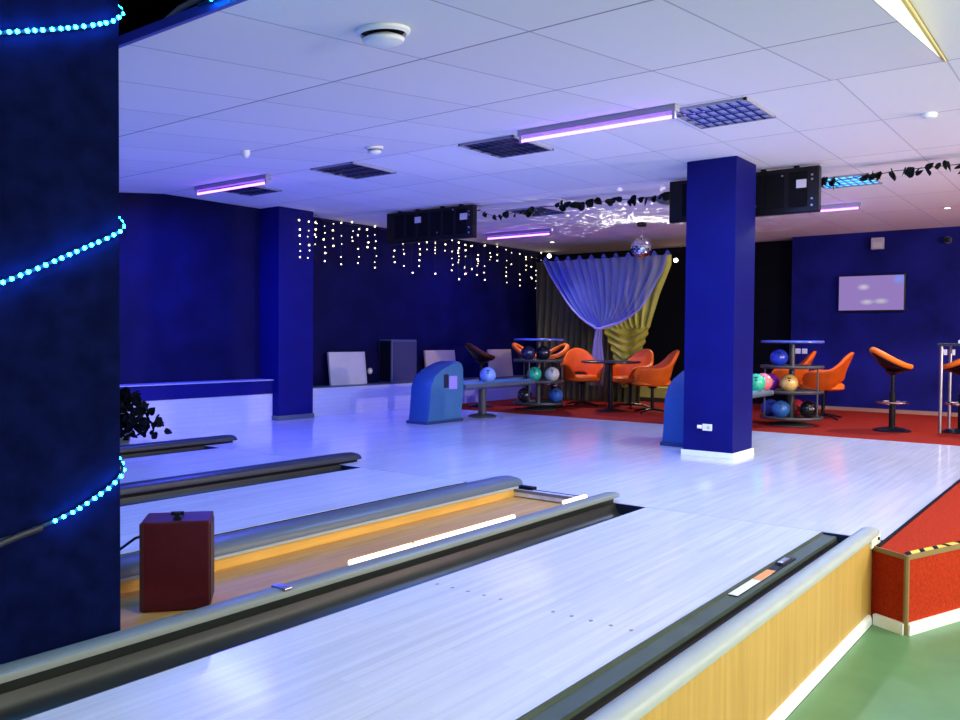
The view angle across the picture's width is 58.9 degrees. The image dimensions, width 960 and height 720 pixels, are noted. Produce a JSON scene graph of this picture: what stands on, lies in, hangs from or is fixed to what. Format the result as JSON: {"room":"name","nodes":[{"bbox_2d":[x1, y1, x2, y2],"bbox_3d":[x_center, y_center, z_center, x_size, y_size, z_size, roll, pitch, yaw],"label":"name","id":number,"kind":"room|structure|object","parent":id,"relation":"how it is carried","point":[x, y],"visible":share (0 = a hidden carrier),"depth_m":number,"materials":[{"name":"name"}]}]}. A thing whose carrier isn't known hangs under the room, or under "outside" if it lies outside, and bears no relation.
{"room":"sports facility","nodes":[
{"label":"sports facility","id":0,"kind":"room"},
{"bbox_2d":[0,0,120,664],"bbox_3d":[-1.655,-0.656,2.807,0.615,3.360,0.633,2,2,37],"label":"column","id":1,"kind":"structure","parent":0,"point":[60,320],"depth_m":2.72,"materials":[{"name":"paint"}]},
{"bbox_2d":[0,7,125,546],"bbox_3d":[-1.650,-0.531,2.810,0.658,2.321,0.672,2,2,37],"label":"string lights","id":2,"kind":"object","parent":1,"relation":"attached to","point":[4,541],"visible":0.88,"depth_m":2.71,"materials":[{"name":"blue plastic"}]},
{"bbox_2d":[119,0,203,35],"bbox_3d":[-3.347,-2.392,3.466,7.870,0.050,9.520,2,2,37],"label":"ceiling","id":3,"kind":"structure","parent":0,"point":[137,13],"depth_m":5.90,"materials":[{"name":"black paint"}]},
{"bbox_2d":[123,394,271,432],"bbox_3d":[-5.993,0.670,6.391,0.250,0.335,10.860,2,2,37],"label":"wall","id":4,"kind":"structure","parent":0,"point":[209,411],"depth_m":9.92,"materials":[{"name":"white paint"}]},
{"bbox_2d":[260,206,313,420],"bbox_3d":[-2.530,-0.583,10.907,0.544,2.660,0.584,2,2,37],"label":"column","id":5,"kind":"structure","parent":0,"point":[286,279],"depth_m":10.69,"materials":[{"name":"blue paint"}]},
{"bbox_2d":[119,192,557,385],"bbox_3d":[-3.973,-0.897,9.310,0.150,3.350,18.000,2,2,37],"label":"wall","id":6,"kind":"structure","parent":0,"point":[189,268],"depth_m":11.48,"materials":[{"name":"blue paint"}]},
{"bbox_2d":[120,381,272,400],"bbox_3d":[-5.985,0.421,6.380,0.265,0.165,10.860,2,2,37],"label":"trim","id":7,"kind":"structure","parent":6,"relation":"attached to","point":[183,391],"depth_m":9.80,"materials":[{"name":"blue paint"}]},
{"bbox_2d":[120,379,273,386],"bbox_3d":[-5.980,0.332,6.375,0.275,0.012,10.860,2,2,37],"label":"trim","id":8,"kind":"structure","parent":6,"relation":"attached to","point":[240,380],"depth_m":9.77,"materials":[{"name":"blue paint"}]},
{"bbox_2d":[313,375,525,387],"bbox_3d":[-0.364,0.311,13.701,0.310,0.012,6.480,2,2,37],"label":"trim","id":9,"kind":"structure","parent":6,"relation":"attached to","point":[471,378],"depth_m":12.15,"materials":[{"name":"blue stone"}]},
{"bbox_2d":[327,352,366,385],"bbox_3d":[-1.842,0.116,11.812,0.085,0.456,0.686,2,2,37],"label":"display board","id":10,"kind":"object","parent":9,"relation":"on","point":[344,368],"visible":1,"depth_m":11.79,"materials":[{"name":"white"}]},
{"bbox_2d":[379,339,415,382],"bbox_3d":[-1.216,0.012,12.593,0.268,0.630,0.546,2,2,37],"label":"loudspeaker","id":11,"kind":"object","parent":9,"relation":"on","point":[397,358],"visible":0.87,"depth_m":12.43,"materials":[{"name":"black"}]},
{"bbox_2d":[393,342,415,380],"bbox_3d":[-1.109,0.015,12.521,0.009,0.570,0.490,2,2,37],"label":"grille","id":12,"kind":"object","parent":11,"relation":"attached to","point":[404,353],"depth_m":12.51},
{"bbox_2d":[424,350,454,367],"bbox_3d":[-0.622,0.079,13.409,0.087,0.466,0.726,2,2,37],"label":"display board","id":13,"kind":"object","parent":9,"relation":"on","point":[430,356],"visible":0.5,"depth_m":13.36,"materials":[{"name":"white"}]},
{"bbox_2d":[487,349,512,376],"bbox_3d":[0.349,0.051,14.680,0.087,0.471,0.666,2,2,37],"label":"display board","id":14,"kind":"object","parent":9,"relation":"on","point":[502,363],"visible":0.77,"depth_m":14.70,"materials":[{"name":"white"}]},
{"bbox_2d":[119,0,959,254],"bbox_3d":[1.240,-1.739,5.311,12.950,0.001,18.000,2,2,37],"label":"ceiling","id":15,"kind":"structure","parent":0,"point":[867,123],"depth_m":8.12,"materials":[{"name":"tile"}]},
{"bbox_2d":[119,0,246,47],"bbox_3d":[-2.639,-1.369,4.431,7.870,0.039,0.020,2,2,37],"label":"trim","id":16,"kind":"structure","parent":15,"relation":"attached to","point":[191,14],"depth_m":3.32,"materials":[{"name":"blue"}]},
{"bbox_2d":[165,0,201,17],"bbox_3d":[-1.173,-1.423,3.479,0.549,0.137,0.029,1,2,33],"label":"cable","id":17,"kind":"object","parent":15,"relation":"attached to","point":[179,8],"visible":0.37,"depth_m":3.50,"materials":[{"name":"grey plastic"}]},
{"bbox_2d":[194,174,270,195],"bbox_3d":[-2.558,-1.795,8.740,1.190,0.094,0.070,2,2,37],"label":"light","id":18,"kind":"object","parent":15,"relation":"attached to","point":[265,177],"visible":1,"depth_m":8.69,"materials":[{"name":"grey plastic"}]},
{"bbox_2d":[212,184,281,195],"bbox_3d":[-2.583,-1.862,9.274,0.560,0.017,0.600,2,2,37],"label":"recessed light","id":19,"kind":"object","parent":15,"relation":"in","point":[252,190],"visible":0.71,"depth_m":9.32,"materials":[{"name":"grey metal"}]},
{"bbox_2d":[298,212,394,267],"bbox_3d":[-1.853,-1.618,11.665,0.261,0.620,2.137,1,2,27],"label":"lights","id":20,"kind":"object","parent":15,"relation":"hanging from","point":[304,212],"visible":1,"depth_m":11.59,"materials":[{"name":"white plastic"}]},
{"bbox_2d":[310,162,395,179],"bbox_3d":[-1.219,-1.823,8.195,0.560,0.017,0.600,2,2,37],"label":"recessed light","id":21,"kind":"object","parent":15,"relation":"in","point":[353,170],"visible":1,"depth_m":8.16,"materials":[{"name":"grey metal"}]},
{"bbox_2d":[355,22,409,47],"bbox_3d":[-0.408,-1.359,3.570,0.230,0.078,0.230,1,2,28],"label":"ceiling vent","id":22,"kind":"object","parent":15,"relation":"in","point":[376,35],"visible":1,"depth_m":3.52,"materials":[{"name":"white paint"}]},
{"bbox_2d":[387,204,476,244],"bbox_3d":[-0.622,-1.684,10.555,1.410,0.410,0.089,2,2,37],"label":"housing","id":23,"kind":"object","parent":15,"relation":"hanging from","point":[455,222],"visible":1,"depth_m":10.48,"materials":[{"name":"black plastic"}]},
{"bbox_2d":[403,240,541,285],"bbox_3d":[-0.013,-1.633,14.181,0.026,0.701,3.776,2,2,37],"label":"lights","id":24,"kind":"object","parent":15,"relation":"hanging from","point":[444,240],"visible":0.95,"depth_m":14.08,"materials":[{"name":"white plastic"}]},
{"bbox_2d":[458,135,553,158],"bbox_3d":[0.222,-1.784,7.133,0.560,0.017,0.600,2,2,37],"label":"recessed light","id":25,"kind":"object","parent":15,"relation":"in","point":[506,146],"visible":0.98,"depth_m":7.11,"materials":[{"name":"grey metal"}]},
{"bbox_2d":[485,228,552,239],"bbox_3d":[0.577,-1.890,12.762,1.190,0.094,0.070,2,2,37],"label":"light","id":26,"kind":"object","parent":15,"relation":"attached to","point":[549,230],"visible":1,"depth_m":12.71,"materials":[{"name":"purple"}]},
{"bbox_2d":[505,206,568,216],"bbox_3d":[0.724,-1.874,10.737,0.560,0.017,0.600,2,2,37],"label":"recessed light","id":27,"kind":"object","parent":15,"relation":"in","point":[543,211],"visible":0.8,"depth_m":10.71,"materials":[{"name":"grey metal"}]},
{"bbox_2d":[477,192,669,220],"bbox_3d":[1.090,-1.744,9.706,2.619,0.182,0.204,1,2,34],"label":"ivy garland","id":28,"kind":"object","parent":15,"relation":"hanging from","point":[666,195],"visible":0.94,"depth_m":9.60,"materials":[{"name":"black plant"}]},
{"bbox_2d":[517,104,678,143],"bbox_3d":[0.823,-1.702,6.159,1.300,0.094,0.070,2,2,37],"label":"light","id":29,"kind":"object","parent":15,"relation":"attached to","point":[671,108],"visible":1,"depth_m":6.10,"materials":[{"name":"grey plastic"}]},
{"bbox_2d":[631,222,651,257],"bbox_3d":[2.230,-1.652,11.730,0.290,0.491,0.288,2,2,37],"label":"ball","id":30,"kind":"object","parent":15,"relation":"hanging from","point":[641,247],"visible":1,"depth_m":11.64,"materials":[{"name":"silver metal"}]},
{"bbox_2d":[670,97,775,128],"bbox_3d":[1.718,-1.744,6.028,0.560,0.017,0.600,2,2,37],"label":"recessed light","id":31,"kind":"object","parent":15,"relation":"in","point":[743,109],"visible":0.95,"depth_m":6.00,"materials":[{"name":"grey metal"}]},
{"bbox_2d":[669,165,821,223],"bbox_3d":[2.512,-1.585,8.163,1.458,0.435,0.089,2,2,37],"label":"housing","id":32,"kind":"object","parent":15,"relation":"hanging from","point":[796,190],"visible":0.7,"depth_m":7.90,"materials":[{"name":"black plastic"}]},
{"bbox_2d":[821,202,861,211],"bbox_3d":[4.191,-1.799,10.040,0.600,0.079,0.070,2,2,37],"label":"light","id":33,"kind":"object","parent":15,"relation":"attached to","point":[856,205],"visible":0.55,"depth_m":9.97,"materials":[{"name":"grey plastic"}]},
{"bbox_2d":[821,173,882,188],"bbox_3d":[3.678,-1.794,8.544,0.560,0.017,0.600,2,2,37],"label":"recessed light","id":34,"kind":"object","parent":15,"relation":"in","point":[853,182],"visible":0.71,"depth_m":8.55,"materials":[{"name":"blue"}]},
{"bbox_2d":[821,160,959,190],"bbox_3d":[3.784,-1.680,7.672,1.933,0.163,0.204,2,2,37],"label":"ivy garland","id":35,"kind":"object","parent":15,"relation":"hanging from","point":[909,172],"visible":0.8,"depth_m":7.64,"materials":[{"name":"black plant"}]},
{"bbox_2d":[874,0,940,57],"bbox_3d":[1.579,-1.492,3.465,0.001,0.393,3.570,2,2,37],"label":"light","id":36,"kind":"object","parent":15,"relation":"attached to","point":[897,9],"depth_m":4.03,"materials":[{"name":"grey paint"}]},
{"bbox_2d":[901,0,946,61],"bbox_3d":[1.581,-1.672,3.447,0.044,0.040,3.550,2,2,37],"label":"trim","id":37,"kind":"structure","parent":15,"relation":"attached to","point":[907,3],"depth_m":4.31,"materials":[{"name":"yellow metal"}]},
{"bbox_2d":[120,397,959,539],"bbox_3d":[1.188,0.961,5.341,12.950,0.081,17.900,2,2,37],"label":"floor","id":38,"kind":"structure","parent":0,"point":[838,485],"depth_m":7.59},
{"bbox_2d":[120,387,171,443],"bbox_3d":[-3.516,0.535,8.250,0.842,0.548,0.926,2,2,37],"label":"artificial plant","id":39,"kind":"object","parent":38,"relation":"on","point":[128,421],"visible":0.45,"depth_m":8.20,"materials":[{"name":"black plant"}]},
{"bbox_2d":[120,446,214,458],"bbox_3d":[-5.215,0.942,4.533,0.233,0.100,8.843,2,2,37],"label":"gutter","id":40,"kind":"object","parent":38,"relation":"on","point":[200,447],"visible":0.21,"depth_m":7.76,"materials":[{"name":"plastic"}]},
{"bbox_2d":[120,435,236,454],"bbox_3d":[-5.248,0.888,4.795,0.140,0.155,9.220,2,2,37],"label":"rail","id":41,"kind":"object","parent":38,"relation":"on","point":[220,439],"visible":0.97,"depth_m":7.87,"materials":[{"name":"grey plastic"}]},
{"bbox_2d":[120,448,295,483],"bbox_3d":[-4.631,0.939,4.084,1.235,0.060,8.838,2,2,37],"label":"lane","id":42,"kind":"object","parent":38,"relation":"on","point":[182,463],"visible":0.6,"depth_m":7.04,"materials":[{"name":"white wood"}]},
{"bbox_2d":[120,465,358,506],"bbox_3d":[-3.733,0.983,3.402,0.243,0.100,8.843,2,2,37],"label":"gutter","id":43,"kind":"object","parent":38,"relation":"on","point":[267,479],"visible":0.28,"depth_m":6.09,"materials":[{"name":"plastic"}]},
{"bbox_2d":[120,452,361,498],"bbox_3d":[-3.822,0.929,3.631,0.180,0.155,9.100,2,2,37],"label":"rail","id":44,"kind":"object","parent":38,"relation":"on","point":[152,486],"visible":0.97,"depth_m":6.16,"materials":[{"name":"grey plastic"}]},
{"bbox_2d":[120,468,462,553],"bbox_3d":[-3.217,0.978,3.004,1.055,0.060,8.838,2,2,37],"label":"lane","id":45,"kind":"object","parent":38,"relation":"on","point":[233,509],"visible":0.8,"depth_m":5.49,"materials":[{"name":"white wood"}]},
{"bbox_2d":[120,482,466,555],"bbox_3d":[-2.696,1.012,2.611,0.248,0.100,8.843,2,2,37],"label":"gutter","id":46,"kind":"object","parent":38,"relation":"on","point":[463,482],"visible":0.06,"depth_m":5.07,"materials":[{"name":"plastic"}]},
{"bbox_2d":[0,475,619,694],"bbox_3d":[-2.175,0.985,2.280,0.980,0.178,8.950,2,2,37],"label":"divider","id":47,"kind":"object","parent":38,"relation":"on","point":[261,569],"visible":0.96,"depth_m":4.11,"materials":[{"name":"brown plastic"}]},
{"bbox_2d":[139,511,213,611],"bbox_3d":[-1.240,0.808,3.492,0.269,0.394,0.202,0,2,-13],"label":"floor speaker","id":48,"kind":"object","parent":47,"relation":"on","point":[176,548],"visible":0.97,"depth_m":3.40,"materials":[{"name":"red"}]},
{"bbox_2d":[210,516,213,602],"bbox_3d":[-1.113,0.824,3.525,0.006,0.322,0.165,0,2,-13],"label":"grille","id":49,"kind":"object","parent":48,"relation":"attached to","point":[212,521],"depth_m":3.49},
{"bbox_2d":[348,543,413,564],"bbox_3d":[-0.457,0.945,3.961,0.032,0.109,0.410,2,2,37],"label":"tube","id":50,"kind":"object","parent":47,"relation":"on","point":[406,546],"visible":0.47,"depth_m":3.93,"materials":[{"name":"white plastic"}]},
{"bbox_2d":[414,514,515,545],"bbox_3d":[-0.062,0.934,4.477,0.032,0.109,0.830,2,2,37],"label":"tube","id":51,"kind":"object","parent":47,"relation":"on","point":[445,535],"visible":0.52,"depth_m":4.42,"materials":[{"name":"white plastic"}]},
{"bbox_2d":[0,503,645,719],"bbox_3d":[-1.731,1.038,1.873,0.222,0.100,8.843,2,2,37],"label":"gutter","id":52,"kind":"object","parent":38,"relation":"on","point":[31,700],"visible":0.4,"depth_m":3.18,"materials":[{"name":"plastic"}]},
{"bbox_2d":[22,507,820,719],"bbox_3d":[-1.223,1.032,1.482,1.056,0.061,8.838,2,2,37],"label":"lane","id":53,"kind":"object","parent":38,"relation":"on","point":[499,638],"visible":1,"depth_m":2.98,"materials":[{"name":"grey wood"}]},
{"bbox_2d":[313,377,535,416],"bbox_3d":[-0.370,0.505,13.709,0.300,0.375,6.480,2,2,37],"label":"wall ledge","id":54,"kind":"object","parent":38,"relation":"on","point":[369,398],"visible":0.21,"depth_m":11.98,"materials":[{"name":"white paint"}]},
{"bbox_2d":[406,361,534,424],"bbox_3d":[-0.047,0.381,11.243,0.394,0.755,2.376,2,2,37],"label":"bowling ball return","id":55,"kind":"object","parent":38,"relation":"on","point":[437,390],"visible":1,"depth_m":10.51,"materials":[{"name":"blue plastic"}]},
{"bbox_2d":[409,361,462,421],"bbox_3d":[-0.540,0.379,10.593,0.325,0.725,0.705,2,2,37],"label":"hood","id":56,"kind":"object","parent":55,"relation":"attached to","point":[437,390],"depth_m":10.43,"materials":[{"name":"blue plastic"}]},
{"bbox_2d":[480,367,495,381],"bbox_3d":[0.104,0.201,11.352,0.216,0.216,0.216,2,2,37],"label":"ball","id":57,"kind":"object","parent":55,"relation":"on","point":[487,374],"visible":0.91,"depth_m":11.28,"materials":[{"name":"blue plastic"}]},
{"bbox_2d":[463,378,534,390],"bbox_3d":[0.172,0.333,11.528,0.394,0.110,1.656,2,2,37],"label":"tray","id":58,"kind":"object","parent":55,"relation":"on","point":[480,385],"depth_m":11.36,"materials":[{"name":"grey"}]},
{"bbox_2d":[465,342,494,406],"bbox_3d":[-0.002,0.222,13.030,0.476,0.981,0.446,0,2,-18],"label":"bar stool","id":59,"kind":"object","parent":38,"relation":"on","point":[481,356],"visible":0.74,"depth_m":12.90,"materials":[{"name":"black plastic"}]},
{"bbox_2d":[512,343,535,388],"bbox_3d":[0.736,0.215,13.537,0.476,0.981,0.446,1,2,20],"label":"bar stool","id":60,"kind":"object","parent":38,"relation":"on","point":[515,346],"visible":0.23,"depth_m":13.48,"materials":[{"name":"orange plastic"}]},
{"bbox_2d":[513,338,563,410],"bbox_3d":[0.863,0.207,12.560,0.756,1.048,0.756,2,2,37],"label":"ball rack","id":61,"kind":"object","parent":38,"relation":"on","point":[533,405],"visible":0.85,"depth_m":12.38,"materials":[{"name":"grey metal"}]},
{"bbox_2d":[517,388,531,402],"bbox_3d":[0.659,0.521,12.562,0.216,0.216,0.216,2,2,37],"label":"ball","id":62,"kind":"object","parent":61,"relation":"on","point":[522,394],"visible":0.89,"depth_m":12.49,"materials":[{"name":"black plastic"}]},
{"bbox_2d":[521,346,535,359],"bbox_3d":[0.712,-0.103,12.513,0.216,0.216,0.216,2,2,37],"label":"ball","id":63,"kind":"object","parent":61,"relation":"on","point":[528,352],"visible":0.95,"depth_m":12.44,"materials":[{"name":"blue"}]},
{"bbox_2d":[527,367,541,380],"bbox_3d":[0.791,0.206,12.395,0.216,0.216,0.216,2,2,37],"label":"ball","id":64,"kind":"object","parent":61,"relation":"on","point":[535,373],"visible":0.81,"depth_m":12.31,"materials":[{"name":"teal plastic"}]},
{"bbox_2d":[536,346,550,359],"bbox_3d":[0.933,-0.101,12.528,0.216,0.216,0.216,2,2,37],"label":"ball","id":65,"kind":"object","parent":61,"relation":"on","point":[543,352],"visible":0.91,"depth_m":12.45,"materials":[{"name":"plastic"}]},
{"bbox_2d":[545,367,558,380],"bbox_3d":[1.054,0.207,12.427,0.216,0.216,0.216,2,2,37],"label":"ball","id":66,"kind":"object","parent":61,"relation":"on","point":[551,373],"visible":0.87,"depth_m":12.35,"materials":[{"name":"white plastic"}]},
{"bbox_2d":[548,388,562,402],"bbox_3d":[1.121,0.524,12.571,0.216,0.216,0.216,2,2,37],"label":"ball","id":67,"kind":"object","parent":61,"relation":"on","point":[555,395],"visible":1,"depth_m":12.49,"materials":[{"name":"blue plastic"}]},
{"bbox_2d":[208,446,882,541],"bbox_3d":[-0.295,0.894,6.338,6.140,0.019,0.008,2,2,37],"label":"trim","id":68,"kind":"structure","parent":38,"relation":"on","point":[515,490],"depth_m":5.76,"materials":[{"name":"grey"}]},
{"bbox_2d":[541,343,568,407],"bbox_3d":[1.142,0.229,13.106,0.476,0.981,0.446,0,2,-26],"label":"bar stool","id":69,"kind":"object","parent":38,"relation":"on","point":[557,352],"visible":0.56,"depth_m":13.03,"materials":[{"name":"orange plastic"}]},
{"bbox_2d":[560,348,604,406],"bbox_3d":[1.597,0.264,13.354,0.695,0.903,0.679,0,2,-8],"label":"tub chair","id":70,"kind":"object","parent":38,"relation":"on","point":[572,363],"visible":0.94,"depth_m":13.45,"materials":[{"name":"orange leather"}]},
{"bbox_2d":[567,374,599,381],"bbox_3d":[1.605,0.281,13.298,0.534,0.105,0.566,0,1,-8],"label":"seat cushion","id":71,"kind":"object","parent":70,"relation":"on","point":[570,377],"depth_m":13.08,"materials":[{"name":"orange leather"}]},
{"bbox_2d":[533,250,679,403],"bbox_3d":[2.016,-0.528,14.119,2.750,2.432,0.098,2,2,37],"label":"curtain","id":72,"kind":"object","parent":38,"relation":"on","point":[555,319],"visible":0.25,"depth_m":14.53,"materials":[{"name":"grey fabric"}]},
{"bbox_2d":[581,360,640,411],"bbox_3d":[1.904,0.378,12.398,0.870,0.732,0.870,2,2,37],"label":"pedestal table","id":73,"kind":"object","parent":38,"relation":"on","point":[610,363],"visible":1,"depth_m":12.36,"materials":[{"name":"black metal"}]},
{"bbox_2d":[612,349,653,408],"bbox_3d":[2.342,0.278,13.049,0.679,0.903,0.695,-1,2,-36],"label":"tub chair","id":74,"kind":"object","parent":38,"relation":"on","point":[622,373],"visible":0.65,"depth_m":13.11,"materials":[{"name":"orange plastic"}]},
{"bbox_2d":[640,386,667,401],"bbox_3d":[3.123,0.572,14.579,2.240,0.250,0.800,2,2,37],"label":"ledge","id":75,"kind":"object","parent":38,"relation":"on","point":[645,392],"visible":0.02,"depth_m":14.24,"materials":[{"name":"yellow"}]},
{"bbox_2d":[631,350,679,413],"bbox_3d":[2.503,0.302,12.144,0.679,0.903,0.695,0,1,-2],"label":"tub chair","id":76,"kind":"object","parent":38,"relation":"on","point":[658,375],"visible":0.99,"depth_m":11.93,"materials":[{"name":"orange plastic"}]},
{"bbox_2d":[631,378,670,386],"bbox_3d":[2.446,0.317,12.142,0.566,0.105,0.534,0,1,-2],"label":"seat cushion","id":77,"kind":"object","parent":76,"relation":"on","point":[647,382],"depth_m":11.90,"materials":[{"name":"orange leather"}]},
{"bbox_2d":[516,531,848,719],"bbox_3d":[-0.713,1.050,1.096,0.224,0.134,8.842,2,2,37],"label":"gutter","id":78,"kind":"object","parent":38,"relation":"on","point":[580,700],"visible":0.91,"depth_m":3.00,"materials":[{"name":"plastic"}]},
{"bbox_2d":[660,371,773,446],"bbox_3d":[2.641,0.454,9.254,0.394,0.755,2.376,2,2,37],"label":"bowling ball return","id":79,"kind":"object","parent":38,"relation":"on","point":[674,399],"visible":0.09,"depth_m":8.40,"materials":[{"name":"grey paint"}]},
{"bbox_2d":[662,371,683,442],"bbox_3d":[2.148,0.452,8.603,0.325,0.725,0.705,2,2,37],"label":"hood","id":80,"kind":"object","parent":79,"relation":"attached to","point":[674,399],"depth_m":8.40,"materials":[{"name":"blue plastic"}]},
{"bbox_2d":[753,374,765,390],"bbox_3d":[3.191,0.264,9.826,0.216,0.216,0.216,2,2,37],"label":"ball","id":81,"kind":"object","parent":79,"relation":"on","point":[759,382],"visible":0.65,"depth_m":9.74,"materials":[{"name":"teal plastic"}]},
{"bbox_2d":[753,389,773,397],"bbox_3d":[2.860,0.405,9.538,0.394,0.110,1.656,2,2,37],"label":"tray","id":82,"kind":"object","parent":79,"relation":"on","point":[756,393],"depth_m":9.75,"materials":[{"name":"grey plastic"}]},
{"bbox_2d":[759,340,824,426],"bbox_3d":[3.861,0.283,10.523,0.756,1.048,0.756,0,2,-26],"label":"ball rack","id":83,"kind":"object","parent":38,"relation":"on","point":[790,420],"visible":0.85,"depth_m":10.35,"materials":[{"name":"grey metal"}]},
{"bbox_2d":[761,399,775,415],"bbox_3d":[3.617,0.595,10.599,0.216,0.216,0.216,2,2,37],"label":"ball","id":84,"kind":"object","parent":83,"relation":"on","point":[769,402],"visible":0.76,"depth_m":10.53,"materials":[{"name":"blue plastic"}]},
{"bbox_2d":[770,349,787,365],"bbox_3d":[3.695,-0.027,10.492,0.216,0.216,0.216,2,2,37],"label":"ball","id":85,"kind":"object","parent":83,"relation":"on","point":[778,357],"visible":0.88,"depth_m":10.42,"materials":[{"name":"blue plastic"}]},
{"bbox_2d":[771,400,789,417],"bbox_3d":[3.676,0.601,10.385,0.216,0.216,0.216,2,2,37],"label":"ball","id":86,"kind":"object","parent":83,"relation":"on","point":[780,408],"visible":0.94,"depth_m":10.31,"materials":[{"name":"blue plastic"}]},
{"bbox_2d":[780,374,797,390],"bbox_3d":[3.777,0.281,10.383,0.216,0.216,0.216,2,2,37],"label":"ball","id":87,"kind":"object","parent":83,"relation":"on","point":[788,382],"visible":0.91,"depth_m":10.31,"materials":[{"name":"beige plastic"}]},
{"bbox_2d":[799,401,815,417],"bbox_3d":[4.011,0.604,10.369,0.216,0.216,0.216,2,2,37],"label":"ball","id":88,"kind":"object","parent":83,"relation":"on","point":[807,409],"visible":0.89,"depth_m":10.30,"materials":[{"name":"black plastic"}]},
{"bbox_2d":[771,351,815,402],"bbox_3d":[4.526,0.312,12.361,0.679,0.903,0.695,1,2,17],"label":"tub chair","id":89,"kind":"object","parent":38,"relation":"on","point":[780,373],"visible":0.3,"depth_m":12.10,"materials":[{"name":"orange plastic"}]},
{"bbox_2d":[799,352,853,419],"bbox_3d":[4.660,0.338,11.430,0.679,0.903,0.695,1,2,30],"label":"tub chair","id":90,"kind":"object","parent":38,"relation":"on","point":[831,379],"visible":0.87,"depth_m":11.20,"materials":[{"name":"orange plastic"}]},
{"bbox_2d":[799,382,844,390],"bbox_3d":[4.611,0.352,11.459,0.566,0.105,0.534,1,2,30],"label":"seat cushion","id":91,"kind":"object","parent":90,"relation":"on","point":[826,386],"depth_m":11.22,"materials":[{"name":"orange leather"}]},
{"bbox_2d":[869,347,913,432],"bbox_3d":[4.800,0.340,9.931,0.476,0.981,0.446,1,2,9],"label":"bar stool","id":92,"kind":"object","parent":38,"relation":"on","point":[894,366],"visible":1,"depth_m":9.85,"materials":[{"name":"orange plastic"}]},
{"bbox_2d":[937,343,959,432],"bbox_3d":[5.795,0.329,9.713,0.920,1.030,0.720,2,2,37],"label":"bar table","id":93,"kind":"object","parent":38,"relation":"on","point":[941,345],"visible":0.98,"depth_m":9.72,"materials":[{"name":"white metal"}]},
{"bbox_2d":[942,358,959,433],"bbox_3d":[5.574,0.350,9.781,0.446,0.981,0.476,-1,2,-40],"label":"bar stool","id":94,"kind":"object","parent":38,"relation":"on","point":[952,367],"visible":0.94,"depth_m":9.75,"materials":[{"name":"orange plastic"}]},
{"bbox_2d":[537,250,672,385],"bbox_3d":[1.914,-0.640,13.569,2.450,2.105,0.092,2,2,37],"label":"sheer curtain","id":95,"kind":"object","parent":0,"point":[604,292],"visible":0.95,"depth_m":13.53,"materials":[{"name":"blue fabric"}]},
{"bbox_2d":[604,255,671,387],"bbox_3d":[2.087,-0.608,13.673,2.100,2.080,0.096,2,2,37],"label":"curtain","id":96,"kind":"object","parent":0,"point":[626,338],"visible":0.38,"depth_m":13.38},
{"bbox_2d":[558,240,792,403],"bbox_3d":[3.382,-0.987,14.985,4.650,3.350,0.150,2,2,37],"label":"wall","id":97,"kind":"structure","parent":0,"point":[773,259],"depth_m":13.98,"materials":[{"name":"black paint"}]},
{"bbox_2d":[681,156,755,458],"bbox_3d":[2.197,-0.465,7.783,0.493,2.660,0.520,2,2,37],"label":"column","id":98,"kind":"structure","parent":0,"point":[721,192],"depth_m":7.59,"materials":[{"name":"blue paint"}]},
{"bbox_2d":[786,621,959,719],"bbox_3d":[2.996,1.449,1.339,5.200,0.050,13.720,2,2,37],"label":"floor","id":99,"kind":"structure","parent":0,"point":[886,674],"depth_m":3.58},
{"bbox_2d":[585,527,880,719],"bbox_3d":[-0.602,1.174,0.987,0.097,0.463,8.800,2,2,37],"label":"barrier","id":100,"kind":"object","parent":99,"relation":"on","point":[745,668],"visible":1,"depth_m":3.09,"materials":[{"name":"brown wood"}]},
{"bbox_2d":[767,608,959,719],"bbox_3d":[0.299,1.362,1.875,0.954,0.055,11.267,2,2,44],"label":"baseboard","id":101,"kind":"structure","parent":99,"relation":"on","point":[786,708],"depth_m":4.03,"materials":[{"name":"white paint"}]},
{"bbox_2d":[791,226,959,412],"bbox_3d":[8.242,-0.495,10.779,8.400,2.660,0.150,2,2,37],"label":"wall","id":102,"kind":"structure","parent":0,"point":[931,266],"depth_m":12.46,"materials":[{"name":"blue paint"}]},
{"bbox_2d":[837,273,905,311],"bbox_3d":[5.765,-0.985,12.519,0.930,0.550,0.053,2,2,37],"label":"television","id":103,"kind":"object","parent":102,"relation":"attached to","point":[871,292],"visible":1,"depth_m":12.48,"materials":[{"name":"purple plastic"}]},
{"bbox_2d":[871,237,883,249],"bbox_3d":[5.831,-1.708,12.456,0.170,0.170,0.074,2,2,37],"label":"wall box","id":104,"kind":"object","parent":102,"relation":"attached to","point":[876,243],"visible":1,"depth_m":12.43,"materials":[{"name":"grey plastic"}]},
{"bbox_2d":[818,405,957,416],"bbox_3d":[8.181,0.808,10.745,8.400,0.055,0.020,2,2,37],"label":"baseboard","id":105,"kind":"structure","parent":102,"relation":"attached to","point":[819,407],"depth_m":12.45,"materials":[{"name":"brown"}]},
{"bbox_2d":[871,482,959,621],"bbox_3d":[4.375,1.129,5.656,2.180,0.387,5.176,2,2,37],"label":"carpeted floor","id":106,"kind":"structure","parent":0,"point":[934,580],"depth_m":4.32,"materials":[{"name":"red carpet"}]},
{"bbox_2d":[872,544,959,635],"bbox_3d":[3.239,1.136,4.978,2.860,0.391,0.223,0,2,-32],"label":"trim","id":107,"kind":"structure","parent":106,"relation":"attached to","point":[906,558],"depth_m":4.15,"materials":[{"name":"brown wood"}]},
{"bbox_2d":[877,479,959,546],"bbox_3d":[3.566,0.920,6.337,0.018,0.028,5.070,2,2,37],"label":"trim","id":108,"kind":"structure","parent":106,"relation":"attached to","point":[916,515],"depth_m":5.06,"materials":[{"name":"black paint"}]},
{"bbox_2d":[905,541,959,554],"bbox_3d":[3.289,0.941,4.906,2.848,0.002,0.035,0,2,-31],"label":"tape","id":109,"kind":"object","parent":106,"relation":"on","point":[950,543],"visible":1,"depth_m":4.28,"materials":[{"name":"black paint"}]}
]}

